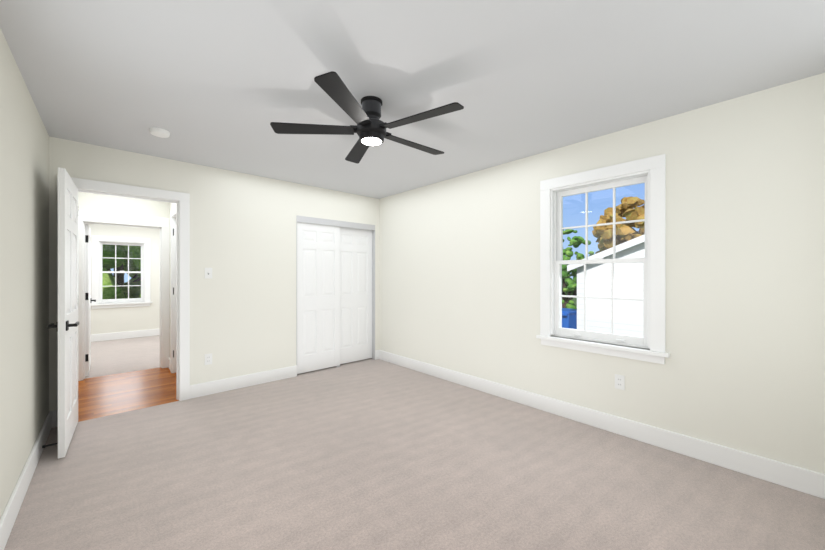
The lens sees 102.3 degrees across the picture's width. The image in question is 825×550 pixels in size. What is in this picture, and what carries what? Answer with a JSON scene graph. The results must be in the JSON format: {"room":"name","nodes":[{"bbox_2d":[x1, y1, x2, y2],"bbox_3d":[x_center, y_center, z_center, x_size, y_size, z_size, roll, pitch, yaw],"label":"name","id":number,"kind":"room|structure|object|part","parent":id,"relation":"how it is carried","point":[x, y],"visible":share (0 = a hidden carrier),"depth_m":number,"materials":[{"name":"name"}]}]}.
{"room":"empty bedroom","nodes":[
{"label":"empty bedroom","id":0,"kind":"room"},
{"bbox_2d":[0,28,48,518],"bbox_3d":[-2.106,0.060,1.634,0.155,2.440,6.390,0,0,-42],"label":"wall","id":1,"kind":"structure","parent":0,"point":[24,273],"depth_m":1.93,"materials":[{"name":"beige paint"}]},
{"bbox_2d":[0,410,55,549],"bbox_3d":[-1.500,1.210,1.103,0.030,0.140,4.550,0,0,-42],"label":"baseboard","id":2,"kind":"structure","parent":1,"relation":"attached to","point":[8,518],"depth_m":1.89,"materials":[{"name":"white wood"}]},
{"bbox_2d":[85,335,159,378],"bbox_3d":[-4.625,1.330,5.667,4.200,0.100,3.090,0,0,-42],"label":"floor","id":3,"kind":"structure","parent":0,"point":[111,357],"depth_m":5.28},
{"bbox_2d":[78,192,168,217],"bbox_3d":[-3.588,0.060,4.522,4.440,2.440,0.120,0,0,-42],"label":"wall","id":4,"kind":"structure","parent":0,"point":[106,203],"depth_m":4.29,"materials":[{"name":"white paint"}]},
{"bbox_2d":[85,235,87,361],"bbox_3d":[-4.081,0.293,4.153,0.043,1.580,0.012,0,0,-43],"label":"door hinges","id":5,"kind":"object","parent":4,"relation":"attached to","point":[86,298],"visible":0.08,"depth_m":4.16,"materials":[{"name":"black metal"}]},
{"bbox_2d":[85,224,95,375],"bbox_3d":[-4.336,0.312,4.440,0.145,1.912,0.755,0,0,-43],"label":"door","id":6,"kind":"structure","parent":4,"relation":"in","point":[88,302],"depth_m":4.17,"materials":[{"name":"white wood"}]},
{"bbox_3d":[-4.516,0.360,4.636,0.145,0.066,0.158,0,0,-43],"label":"handle","id":7,"kind":"part","parent":6,"relation":"part of","materials":[{"name":"black metal"}]},
{"bbox_2d":[78,210,169,380],"bbox_3d":[-3.773,0.245,4.354,0.940,2.070,0.160,0,0,-42],"label":"door frame","id":8,"kind":"structure","parent":4,"relation":"attached to","point":[162,224],"depth_m":4.36,"materials":[{"name":"white wood"}]},
{"bbox_2d":[89,224,159,334],"bbox_3d":[-5.730,0.060,6.886,4.200,2.440,0.200,0,0,-42],"label":"wall","id":9,"kind":"structure","parent":0,"point":[113,320],"depth_m":6.78,"materials":[{"name":"beige paint"}]},
{"bbox_2d":[91,235,151,308],"bbox_3d":[-5.880,-0.056,6.730,0.940,1.408,0.270,0,0,-42],"label":"window","id":10,"kind":"structure","parent":9,"relation":"in","point":[97,242],"depth_m":6.66,"materials":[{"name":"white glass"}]},
{"bbox_3d":[-5.881,-0.062,6.731,0.593,1.092,0.042,0,0,-42],"label":"glass","id":11,"kind":"part","parent":10,"relation":"part of","materials":[{"name":"clear glass"}]},
{"bbox_2d":[91,329,159,341],"bbox_3d":[-5.658,1.210,6.805,4.200,0.140,0.016,0,0,-42],"label":"baseboard","id":12,"kind":"structure","parent":9,"relation":"attached to","point":[123,335],"depth_m":6.68,"materials":[{"name":"white wood"}]},
{"bbox_2d":[78,367,178,421],"bbox_3d":[-3.200,1.330,3.753,1.140,0.100,1.660,0,0,-42],"label":"floor","id":13,"kind":"structure","parent":0,"point":[103,396],"depth_m":3.62,"materials":[{"name":"brown wood"}]},
{"bbox_2d":[169,203,176,217],"bbox_3d":[-2.843,0.060,4.118,0.120,2.440,1.480,0,0,-42],"label":"wall","id":14,"kind":"structure","parent":0,"point":[172,206],"depth_m":4.46,"materials":[{"name":"white paint"}]},
{"bbox_2d":[170,206,175,372],"bbox_3d":[-2.823,0.220,4.096,0.160,2.120,0.940,0,0,-42],"label":"door frame","id":15,"kind":"structure","parent":14,"relation":"attached to","point":[172,286],"depth_m":4.34,"materials":[{"name":"white wood"}]},
{"bbox_2d":[49,136,378,410],"bbox_3d":[-1.815,0.060,3.970,3.415,2.440,0.120,0,0,-42],"label":"wall","id":16,"kind":"structure","parent":0,"point":[243,298],"depth_m":3.71,"materials":[{"name":"beige paint"}]},
{"bbox_2d":[47,167,78,458],"bbox_3d":[-2.677,0.262,2.591,0.145,2.012,0.755,0,0,-40],"label":"door","id":17,"kind":"structure","parent":16,"relation":"in","point":[66,326],"depth_m":2.40,"materials":[{"name":"white wood"}]},
{"bbox_2d":[42,442,57,447],"bbox_3d":[-2.569,1.208,2.365,0.089,0.024,0.024,0,0,-40],"label":"door stop","id":18,"kind":"object","parent":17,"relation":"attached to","point":[43,446],"visible":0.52,"depth_m":2.35,"materials":[{"name":"black metal"}]},
{"bbox_3d":[-2.505,0.360,2.388,0.145,0.066,0.158,0,0,-40],"label":"handle","id":19,"kind":"part","parent":17,"relation":"part of","materials":[{"name":"black metal"}]},
{"bbox_2d":[57,175,189,426],"bbox_3d":[-2.698,0.220,3.169,0.940,2.120,0.160,0,0,-42],"label":"door frame","id":20,"kind":"structure","parent":16,"relation":"attached to","point":[181,200],"depth_m":3.38,"materials":[{"name":"white wood"}]},
{"bbox_2d":[205,353,211,364],"bbox_3d":[-2.181,0.900,3.551,0.070,0.115,0.008,0,0,-42],"label":"electrical outlet","id":21,"kind":"object","parent":16,"relation":"attached to","point":[208,359],"visible":1,"depth_m":3.55,"materials":[{"name":"white plastic"}]},
{"bbox_2d":[205,268,211,278],"bbox_3d":[-2.178,-0.020,3.549,0.070,0.115,0.016,0,0,-42],"label":"switch plate","id":22,"kind":"object","parent":16,"relation":"attached to","point":[208,273],"visible":1,"depth_m":3.55,"materials":[{"name":"white plastic"}]},
{"bbox_2d":[190,365,296,398],"bbox_3d":[-1.882,1.210,3.817,1.140,0.140,0.016,0,0,-42],"label":"baseboard","id":23,"kind":"structure","parent":16,"relation":"attached to","point":[227,384],"depth_m":3.75,"materials":[{"name":"white wood"}]},
{"bbox_2d":[297,222,339,373],"bbox_3d":[-1.256,0.284,4.447,0.625,1.955,0.032,0,0,-42],"label":"closet door","id":24,"kind":"structure","parent":16,"relation":"in","point":[318,296],"depth_m":4.42,"materials":[{"name":"white wood"}]},
{"bbox_2d":[296,215,374,364],"bbox_3d":[-1.051,0.263,4.650,1.218,2.034,0.108,0,0,-42],"label":"door frame","id":25,"kind":"structure","parent":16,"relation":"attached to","point":[312,220],"depth_m":4.78,"materials":[{"name":"wood"}]},
{"bbox_2d":[340,227,371,363],"bbox_3d":[-0.857,0.284,4.865,0.625,1.955,0.032,0,0,-42],"label":"closet door","id":26,"kind":"structure","parent":16,"relation":"in","point":[355,294],"depth_m":4.86,"materials":[{"name":"white wood"}]},
{"bbox_2d":[0,0,824,198],"bbox_3d":[-2.296,-1.235,3.656,5.550,0.150,10.000,0,0,-42],"label":"ceiling","id":27,"kind":"structure","parent":0,"point":[221,84],"depth_m":1.89,"materials":[{"name":"white paint"}]},
{"bbox_2d":[149,127,169,137],"bbox_3d":[-2.035,-1.142,2.676,0.132,0.036,0.132,0,0,-42],"label":"smoke detector","id":28,"kind":"object","parent":27,"relation":"attached to","point":[159,132],"visible":0.98,"depth_m":2.64,"materials":[{"name":"white plastic"}]},
{"bbox_2d":[270,71,463,163],"bbox_3d":[-0.238,-1.025,2.247,1.206,0.270,1.252,0,0,-42],"label":"ceiling fan","id":29,"kind":"object","parent":27,"relation":"hanging from","point":[369,128],"visible":1,"depth_m":2.15,"materials":[{"name":"black metal"}]},
{"bbox_2d":[4,358,824,549],"bbox_3d":[-0.508,1.330,2.503,3.450,0.100,5.290,0,0,-42],"label":"floor","id":30,"kind":"structure","parent":0,"point":[371,454],"depth_m":2.05,"materials":[{"name":"beige carpet"}]},
{"bbox_2d":[379,73,824,473],"bbox_3d":[0.844,0.060,3.729,0.200,2.440,5.530,0,0,-42],"label":"wall","id":31,"kind":"structure","parent":0,"point":[742,368],"depth_m":2.36,"materials":[{"name":"beige paint"}]},
{"bbox_2d":[376,350,824,498],"bbox_3d":[1.009,1.210,3.379,0.025,0.140,4.550,0,0,-42],"label":"baseboard","id":32,"kind":"structure","parent":31,"relation":"attached to","point":[807,481],"depth_m":2.51,"materials":[{"name":"white wood"}]},
{"bbox_2d":[536,154,669,363],"bbox_3d":[1.609,-0.116,2.863,0.270,1.548,1.010,0,0,-42],"label":"window","id":33,"kind":"structure","parent":31,"relation":"in","point":[650,172],"depth_m":2.77,"materials":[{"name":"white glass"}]},
{"bbox_3d":[1.610,-0.122,2.864,0.042,1.232,0.663,0,0,-42],"label":"glass","id":34,"kind":"part","parent":33,"relation":"part of","materials":[{"name":"clear glass"}]},
{"bbox_2d":[615,374,624,389],"bbox_3d":[1.664,0.860,2.670,0.008,0.115,0.070,0,0,-42],"label":"electrical outlet","id":35,"kind":"object","parent":31,"relation":"attached to","point":[619,381],"visible":1,"depth_m":2.67,"materials":[{"name":"white plastic"}]},
{"label":"outside","id":36,"kind":"structure","parent":0,"visible":0},
{"bbox_3d":[0.682,2.080,13.510,100.000,0.200,100.000,0,0,-42],"label":"ground","id":37,"kind":"structure","parent":36,"visible":0},
{"bbox_2d":[102,244,140,298],"bbox_3d":[-9.600,-1.062,10.763,7.600,6.901,7.743,0,0,-42],"label":"tree","id":38,"kind":"object","parent":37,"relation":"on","point":[109,292],"depth_m":9.05,"materials":[{"name":"green plant"}]},
{"bbox_2d":[562,229,593,308],"bbox_3d":[5.530,0.240,12.019,2.408,4.217,2.443,0,0,-42],"label":"tree","id":39,"kind":"object","parent":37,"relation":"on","point":[567,284],"depth_m":11.64,"materials":[{"name":"green plant"}]},
{"bbox_2d":[567,234,644,336],"bbox_3d":[9.332,0.175,7.989,8.900,3.610,7.300,0,0,-42],"label":"building","id":40,"kind":"structure","parent":37,"relation":"on","point":[601,313],"depth_m":7.10,"materials":[{"name":"white"}]},
{"bbox_2d":[592,197,644,253],"bbox_3d":[17.977,-2.103,24.905,8.078,8.166,8.148,0,0,-42],"label":"autumn leaves","id":41,"kind":"object","parent":37,"relation":"on","point":[625,205],"depth_m":24.34,"materials":[{"name":"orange plant"}]},
{"bbox_3d":[9.505,1.973,14.052,26.200,0.015,1.450,0,0,-42],"label":"driveway","id":42,"kind":"object","parent":37,"relation":"on","visible":0},
{"bbox_2d":[562,308,576,328],"bbox_3d":[4.164,1.455,9.045,0.780,1.020,0.660,0,0,-32],"label":"bin","id":43,"kind":"object","parent":42,"relation":"on","point":[569,313],"depth_m":8.73,"materials":[{"name":"blue plastic"}]}
]}

